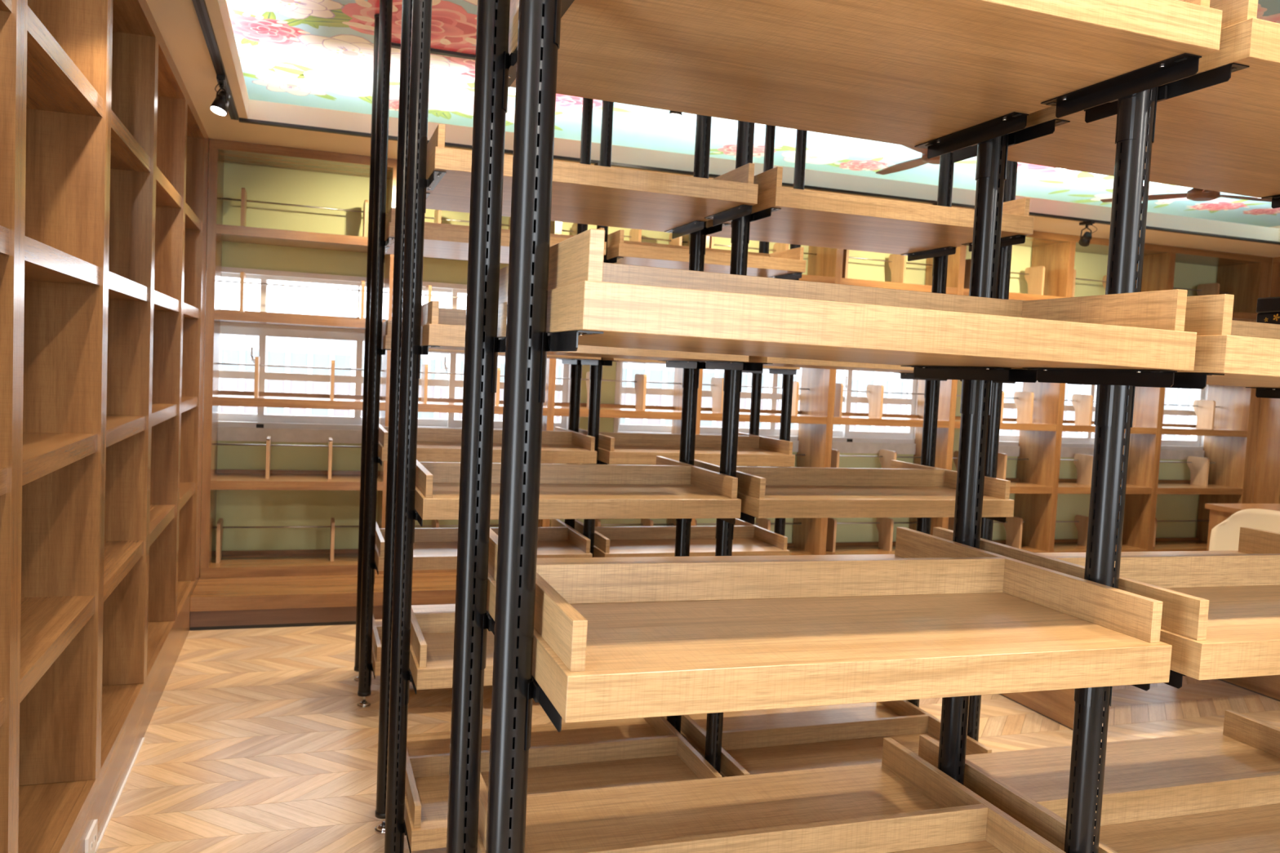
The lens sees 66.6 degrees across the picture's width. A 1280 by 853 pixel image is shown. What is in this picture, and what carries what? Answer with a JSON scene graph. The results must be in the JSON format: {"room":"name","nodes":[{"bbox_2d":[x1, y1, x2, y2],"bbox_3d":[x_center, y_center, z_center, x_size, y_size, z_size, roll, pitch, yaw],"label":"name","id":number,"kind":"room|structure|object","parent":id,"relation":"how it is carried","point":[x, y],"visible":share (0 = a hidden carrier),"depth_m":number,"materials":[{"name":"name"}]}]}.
{"room":"retail shop","nodes":[
{"label":"retail shop","id":0,"kind":"room"},
{"bbox_2d":[96,624,1279,852],"bbox_3d":[2.515,1.405,2.590,8.591,0.060,9.080,2,3,-19],"label":"floor","id":1,"kind":"structure","parent":0,"point":[256,740],"depth_m":3.70,"materials":[{"name":"brown wood"}]},
{"bbox_2d":[0,0,208,852],"bbox_3d":[-1.794,-0.117,3.065,0.365,2.515,4.398,2,3,-19],"label":"bookcase","id":2,"kind":"object","parent":1,"relation":"on","point":[104,143],"visible":0.98,"depth_m":2.64,"materials":[{"name":"laminate"}]},
{"bbox_2d":[84,819,97,852],"bbox_3d":[-1.484,1.125,2.636,0.010,0.072,0.118,2,3,-19],"label":"power outlet","id":3,"kind":"object","parent":2,"relation":"attached to","point":[91,841],"visible":1,"depth_m":2.63,"materials":[{"name":"white plastic"}]},
{"bbox_2d":[93,737,144,852],"bbox_3d":[-1.329,1.214,2.172,0.006,0.006,2.790,2,3,-19],"label":"trim","id":4,"kind":"structure","parent":1,"relation":"on","point":[143,739],"depth_m":3.02,"materials":[{"name":"white plastic"}]},
{"bbox_2d":[189,572,456,631],"bbox_3d":[1.227,1.006,6.472,7.613,0.171,0.830,2,3,-19],"label":"base cabinet","id":5,"kind":"object","parent":1,"relation":"on","point":[297,601],"visible":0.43,"depth_m":5.06,"materials":[{"name":"laminate"}]},
{"bbox_2d":[200,137,1272,577],"bbox_3d":[1.215,-0.263,6.610,7.613,2.342,0.385,2,3,-19],"label":"bookcase","id":6,"kind":"object","parent":5,"relation":"on","point":[1228,420],"visible":0.56,"depth_m":6.67,"materials":[{"name":"laminate"}]},
{"bbox_2d":[353,0,807,707],"bbox_3d":[-0.239,-0.272,4.301,1.873,2.830,0.650,2,3,-19],"label":"display rack","id":7,"kind":"object","parent":1,"relation":"on","point":[433,548],"visible":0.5,"depth_m":4.12,"materials":[{"name":"brown wood"}]},
{"bbox_2d":[371,614,382,675],"bbox_3d":[-0.725,0.902,4.221,0.857,0.109,0.650,2,3,-19],"label":"tray","id":8,"kind":"object","parent":7,"relation":"on","point":[376,633],"depth_m":3.91,"materials":[{"name":"brown wood"}]},
{"bbox_2d":[374,519,592,570],"bbox_3d":[-0.706,0.491,4.197,0.857,0.109,0.650,2,3,-19],"label":"tray","id":9,"kind":"object","parent":7,"relation":"on","point":[433,548],"depth_m":4.07,"materials":[{"name":"brown wood"}]},
{"bbox_2d":[377,423,596,463],"bbox_3d":[-0.686,0.066,4.173,0.857,0.109,0.650,2,3,-19],"label":"tray","id":10,"kind":"object","parent":7,"relation":"on","point":[560,446],"depth_m":4.00,"materials":[{"name":"brown wood"}]},
{"bbox_2d":[381,320,600,359],"bbox_3d":[-0.666,-0.361,4.149,0.857,0.109,0.650,2,3,-19],"label":"tray","id":11,"kind":"object","parent":7,"relation":"on","point":[386,326],"depth_m":3.84,"materials":[{"name":"brown wood"}]},
{"bbox_2d":[385,207,606,263],"bbox_3d":[-0.646,-0.785,4.124,0.857,0.109,0.650,2,3,-19],"label":"tray","id":12,"kind":"object","parent":7,"relation":"on","point":[445,241],"depth_m":3.88,"materials":[{"name":"brown wood"}]},
{"bbox_2d":[574,518,789,557],"bbox_3d":[0.155,0.515,4.492,0.857,0.109,0.650,2,3,-19],"label":"tray","id":13,"kind":"object","parent":7,"relation":"on","point":[749,540],"depth_m":4.39,"materials":[{"name":"brown wood"}]},
{"bbox_2d":[578,427,795,466],"bbox_3d":[0.175,0.090,4.468,0.857,0.109,0.650,2,3,-19],"label":"tray","id":14,"kind":"object","parent":7,"relation":"on","point":[611,448],"depth_m":4.30,"materials":[{"name":"brown wood"}]},
{"bbox_2d":[602,357,799,369],"bbox_3d":[0.196,-0.338,4.444,0.857,0.109,0.650,2,3,-19],"label":"tray","id":15,"kind":"object","parent":7,"relation":"on","point":[606,361],"depth_m":4.13,"materials":[{"name":"brown wood"}]},
{"bbox_2d":[606,229,805,277],"bbox_3d":[0.216,-0.762,4.419,0.857,0.109,0.650,2,3,-19],"label":"tray","id":16,"kind":"object","parent":7,"relation":"on","point":[790,263],"depth_m":4.18,"materials":[{"name":"brown wood"}]},
{"bbox_2d":[374,0,1034,852],"bbox_3d":[0.216,-0.174,2.965,1.873,2.830,0.650,2,3,-19],"label":"display rack","id":17,"kind":"object","parent":1,"relation":"on","point":[740,206],"visible":0.7,"depth_m":2.81,"materials":[{"name":"brown wood"}]},
{"bbox_2d":[408,604,493,689],"bbox_3d":[-0.252,0.589,2.862,0.857,0.109,0.650,2,3,-19],"label":"tray","id":18,"kind":"object","parent":17,"relation":"on","point":[432,627],"depth_m":2.56,"materials":[{"name":"brown wood"}]},
{"bbox_2d":[404,716,722,851],"bbox_3d":[-0.271,1.000,2.885,0.857,0.109,0.650,2,3,-19],"label":"tray","id":19,"kind":"object","parent":17,"relation":"on","point":[619,753],"depth_m":2.88,"materials":[{"name":"brown wood"}]},
{"bbox_2d":[414,456,741,519],"bbox_3d":[-0.231,0.164,2.838,0.857,0.109,0.650,2,3,-19],"label":"tray","id":20,"kind":"object","parent":17,"relation":"on","point":[670,488],"depth_m":2.67,"materials":[{"name":"brown wood"}]},
{"bbox_2d":[420,300,749,361],"bbox_3d":[-0.211,-0.264,2.813,0.857,0.109,0.650,2,3,-19],"label":"tray","id":21,"kind":"object","parent":17,"relation":"on","point":[441,328],"depth_m":2.54,"materials":[{"name":"brown wood"}]},
{"bbox_2d":[426,124,758,231],"bbox_3d":[-0.191,-0.688,2.789,0.857,0.109,0.650,2,3,-19],"label":"tray","id":22,"kind":"object","parent":17,"relation":"on","point":[582,193],"depth_m":2.61,"materials":[{"name":"brown wood"}]},
{"bbox_2d":[663,700,991,777],"bbox_3d":[0.590,1.024,3.180,0.857,0.109,0.650,2,3,-19],"label":"tray","id":23,"kind":"object","parent":17,"relation":"on","point":[753,742],"depth_m":3.16,"materials":[{"name":"brown wood"}]},
{"bbox_2d":[744,355,914,373],"bbox_3d":[0.650,-0.240,3.108,0.857,0.109,0.650,2,3,-19],"label":"tray","id":24,"kind":"object","parent":17,"relation":"on","point":[754,362],"depth_m":2.76,"materials":[{"name":"brown wood"}]},
{"bbox_2d":[693,459,1014,518],"bbox_3d":[0.630,0.188,3.132,0.857,0.109,0.650,2,3,-19],"label":"tray","id":25,"kind":"object","parent":17,"relation":"on","point":[905,489],"depth_m":2.95,"materials":[{"name":"brown wood"}]},
{"bbox_2d":[706,166,1034,254],"bbox_3d":[0.670,-0.664,3.084,0.857,0.109,0.650,2,3,-19],"label":"tray","id":26,"kind":"object","parent":17,"relation":"on","point":[797,216],"depth_m":2.89,"materials":[{"name":"brown wood"}]},
{"bbox_2d":[446,0,1279,852],"bbox_3d":[0.669,-0.077,1.633,1.873,2.830,0.650,2,3,-19],"label":"display rack","id":27,"kind":"object","parent":1,"relation":"on","point":[1186,93],"visible":1,"depth_m":1.45,"materials":[{"name":"beige wood"}]},
{"bbox_2d":[477,737,1065,852],"bbox_3d":[0.202,0.686,1.530,0.857,0.115,0.650,2,3,-19],"label":"tray","id":28,"kind":"object","parent":27,"relation":"on","point":[902,803],"depth_m":1.67,"materials":[{"name":"brown wood"}]},
{"bbox_2d":[486,527,1172,723],"bbox_3d":[0.222,0.261,1.506,0.857,0.115,0.650,2,3,-19],"label":"tray","id":29,"kind":"object","parent":27,"relation":"on","point":[625,637],"depth_m":1.32,"materials":[{"name":"brown wood"}]},
{"bbox_2d":[497,228,1196,370],"bbox_3d":[0.242,-0.166,1.482,0.857,0.115,0.650,2,3,-19],"label":"tray","id":30,"kind":"object","parent":27,"relation":"on","point":[587,300],"depth_m":1.22,"materials":[{"name":"brown wood"}]},
{"bbox_2d":[508,0,1222,146],"bbox_3d":[0.262,-0.590,1.457,0.857,0.115,0.650,2,3,-19],"label":"tray","id":31,"kind":"object","parent":27,"relation":"on","point":[910,73],"depth_m":1.40,"materials":[{"name":"brown wood"}]},
{"bbox_2d":[918,710,1279,852],"bbox_3d":[1.063,0.717,1.826,0.857,0.115,0.650,2,3,-19],"label":"tray","id":32,"kind":"object","parent":27,"relation":"on","point":[1216,792],"depth_m":1.83,"materials":[{"name":"brown wood"}]},
{"bbox_2d":[932,527,1279,679],"bbox_3d":[1.083,0.292,1.801,0.857,0.115,0.650,2,3,-19],"label":"tray","id":33,"kind":"object","parent":27,"relation":"on","point":[1220,614],"depth_m":1.62,"materials":[{"name":"brown wood"}]},
{"bbox_2d":[1007,293,1279,388],"bbox_3d":[1.103,-0.136,1.777,0.857,0.115,0.650,2,3,-19],"label":"tray","id":34,"kind":"object","parent":27,"relation":"on","point":[1228,352],"depth_m":1.37,"materials":[{"name":"brown wood"}]},
{"bbox_2d":[1007,0,1279,197],"bbox_3d":[1.123,-0.560,1.753,0.857,0.115,0.650,2,3,-19],"label":"tray","id":35,"kind":"object","parent":27,"relation":"on","point":[1224,137],"depth_m":1.68,"materials":[{"name":"brown wood"}]},
{"bbox_2d":[1256,296,1279,324],"bbox_3d":[1.352,-0.195,1.965,0.119,0.128,0.154,2,3,-19],"label":"decorative box","id":36,"kind":"object","parent":27,"relation":"on","point":[1268,308],"visible":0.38,"depth_m":1.99,"materials":[{"name":"black paint"}]},
{"bbox_2d":[999,675,1279,729],"bbox_3d":[2.324,1.003,4.549,1.355,0.500,0.720,2,3,-19],"label":"display table","id":37,"kind":"object","parent":1,"relation":"on","point":[1056,705],"visible":0.14,"depth_m":4.24,"materials":[{"name":"laminate"}]},
{"bbox_2d":[1204,503,1279,551],"bbox_3d":[4.071,0.879,5.966,1.130,0.750,0.490,2,3,-19],"label":"desk","id":38,"kind":"object","parent":1,"relation":"on","point":[1219,513],"visible":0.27,"depth_m":5.94,"materials":[{"name":"laminate"}]},
{"bbox_2d":[1208,508,1279,551],"bbox_3d":[3.259,0.861,5.192,0.529,0.804,0.520,0,5,-44],"label":"chair","id":39,"kind":"object","parent":1,"relation":"on","point":[1224,536],"visible":0.23,"depth_m":5.42,"materials":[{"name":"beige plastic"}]},
{"bbox_2d":[1252,256,1279,503],"bbox_3d":[5.622,0.064,6.036,0.365,2.515,3.578,2,3,-19],"label":"cabinet","id":40,"kind":"object","parent":1,"relation":"on","point":[1267,473],"visible":0.32,"depth_m":7.58,"materials":[{"name":"laminate"}]},
{"bbox_2d":[199,154,1217,577],"bbox_3d":[1.179,-0.378,6.886,8.570,2.980,0.140,2,3,-19],"label":"wall","id":41,"kind":"structure","parent":0,"point":[237,508],"depth_m":5.81,"materials":[{"name":"green paint"}]},
{"bbox_2d":[202,266,570,443],"bbox_3d":[-1.498,-0.394,5.952,2.280,0.994,0.160,2,3,-19],"label":"window","id":42,"kind":"structure","parent":41,"relation":"in","point":[242,427],"depth_m":5.75,"materials":[{"name":"white metal"}]},
{"bbox_2d":[198,98,1279,257],"bbox_3d":[1.371,-1.465,6.305,8.400,0.102,0.930,2,3,-19],"label":"trim","id":43,"kind":"structure","parent":41,"relation":"attached to","point":[215,127],"depth_m":5.49,"materials":[{"name":"beige paint"}]},
{"bbox_2d":[239,117,1279,244],"bbox_3d":[1.378,-1.377,5.795,6.973,0.014,0.034,2,3,-19],"label":"track","id":44,"kind":"object","parent":41,"relation":"attached to","point":[241,119],"visible":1,"depth_m":5.59,"materials":[{"name":"black metal"}]},
{"bbox_2d":[1078,220,1097,246],"bbox_3d":[2.898,-1.248,6.320,0.078,0.158,0.103,2,3,-19],"label":"spotlight","id":45,"kind":"object","parent":44,"relation":"attached to","point":[1084,241],"visible":1,"depth_m":6.31,"materials":[{"name":"black plastic"}]},
{"bbox_2d":[613,361,918,454],"bbox_3d":[0.937,-0.327,6.786,2.390,0.994,0.160,2,3,-19],"label":"window","id":46,"kind":"structure","parent":41,"relation":"in","point":[845,441],"depth_m":6.93,"materials":[{"name":"white metal"}]},
{"bbox_2d":[998,384,1208,459],"bbox_3d":[3.552,-0.254,7.681,2.400,0.994,0.160,2,3,-19],"label":"window","id":47,"kind":"structure","parent":41,"relation":"in","point":[1008,445],"depth_m":7.71,"materials":[{"name":"white glass"}]},
{"bbox_2d":[226,0,1279,226],"bbox_3d":[2.732,-1.491,2.393,8.601,0.102,9.429,2,3,-19],"label":"ceiling","id":48,"kind":"structure","parent":0,"point":[309,53],"depth_m":5.39,"materials":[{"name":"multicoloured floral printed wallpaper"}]},
{"bbox_2d":[391,42,475,60],"bbox_3d":[1.634,-1.655,5.369,5.920,0.014,0.034,2,3,-19],"label":"track","id":49,"kind":"object","parent":48,"relation":"attached to","point":[393,45],"visible":0.02,"depth_m":4.50,"materials":[{"name":"black metal"}]},
{"bbox_2d":[668,110,682,117],"bbox_3d":[0.183,-1.621,4.878,0.103,0.135,0.077,6,4,41],"label":"spotlight","id":50,"kind":"object","parent":49,"relation":"attached to","point":[673,113],"visible":0.13,"depth_m":4.86,"materials":[{"name":"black plastic"}]},
{"bbox_2d":[875,144,977,174],"bbox_3d":[1.512,-1.520,5.176,1.013,0.275,0.886,2,3,-19],"label":"ceiling fan","id":51,"kind":"object","parent":48,"relation":"hanging from","point":[909,164],"visible":0.32,"depth_m":5.25,"materials":[{"name":"brown wood"}]},
{"bbox_2d":[1100,187,1271,202],"bbox_3d":[3.411,-1.463,5.748,0.903,0.275,1.012,2,3,-19],"label":"ceiling fan","id":52,"kind":"object","parent":48,"relation":"hanging from","point":[1194,194],"visible":0.52,"depth_m":5.73,"materials":[{"name":"brown wood"}]},
{"bbox_2d":[1252,226,1279,501],"bbox_3d":[6.657,0.051,3.900,0.120,2.980,9.080,2,3,-19],"label":"wall","id":53,"kind":"structure","parent":0,"point":[1277,227],"depth_m":8.04,"materials":[{"name":"beige paint"}]},
{"label":"outside","id":54,"kind":"structure","parent":0,"visible":0},
{"bbox_3d":[-6.751,3.860,22.498,42.000,0.100,33.700,2,3,-19],"label":"ground","id":55,"kind":"structure","parent":54,"visible":0},
{"bbox_2d":[217,333,1194,440],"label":"window","id":56,"kind":"structure","parent":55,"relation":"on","point":[233,348],"depth_m":11.94,"materials":[{"name":"grey glass"}]},
{"bbox_3d":[-1.392,-0.171,1.145,0.100,2.980,9.080,2,3,-19],"label":"wall","id":57,"kind":"structure","parent":0,"visible":0},
{"bbox_2d":[146,0,248,118],"bbox_3d":[-0.859,-1.253,0.754,0.597,0.102,8.150,2,3,-19],"label":"trim","id":58,"kind":"structure","parent":57,"relation":"attached to","point":[177,21],"depth_m":3.65,"materials":[{"name":"beige paint"}]},
{"bbox_2d":[191,0,239,119],"bbox_3d":[-0.706,-1.204,1.048,0.034,0.014,7.600,2,3,-19],"label":"track","id":59,"kind":"object","parent":58,"relation":"attached to","point":[200,6],"visible":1,"depth_m":3.52,"materials":[{"name":"black metal"}]},
{"bbox_2d":[209,74,230,115],"bbox_3d":[-1.698,-1.336,3.941,0.073,0.145,0.100,2,3,-19],"label":"spotlight","id":60,"kind":"object","parent":59,"relation":"attached to","point":[220,105],"visible":1,"depth_m":3.92,"materials":[{"name":"black plastic"}]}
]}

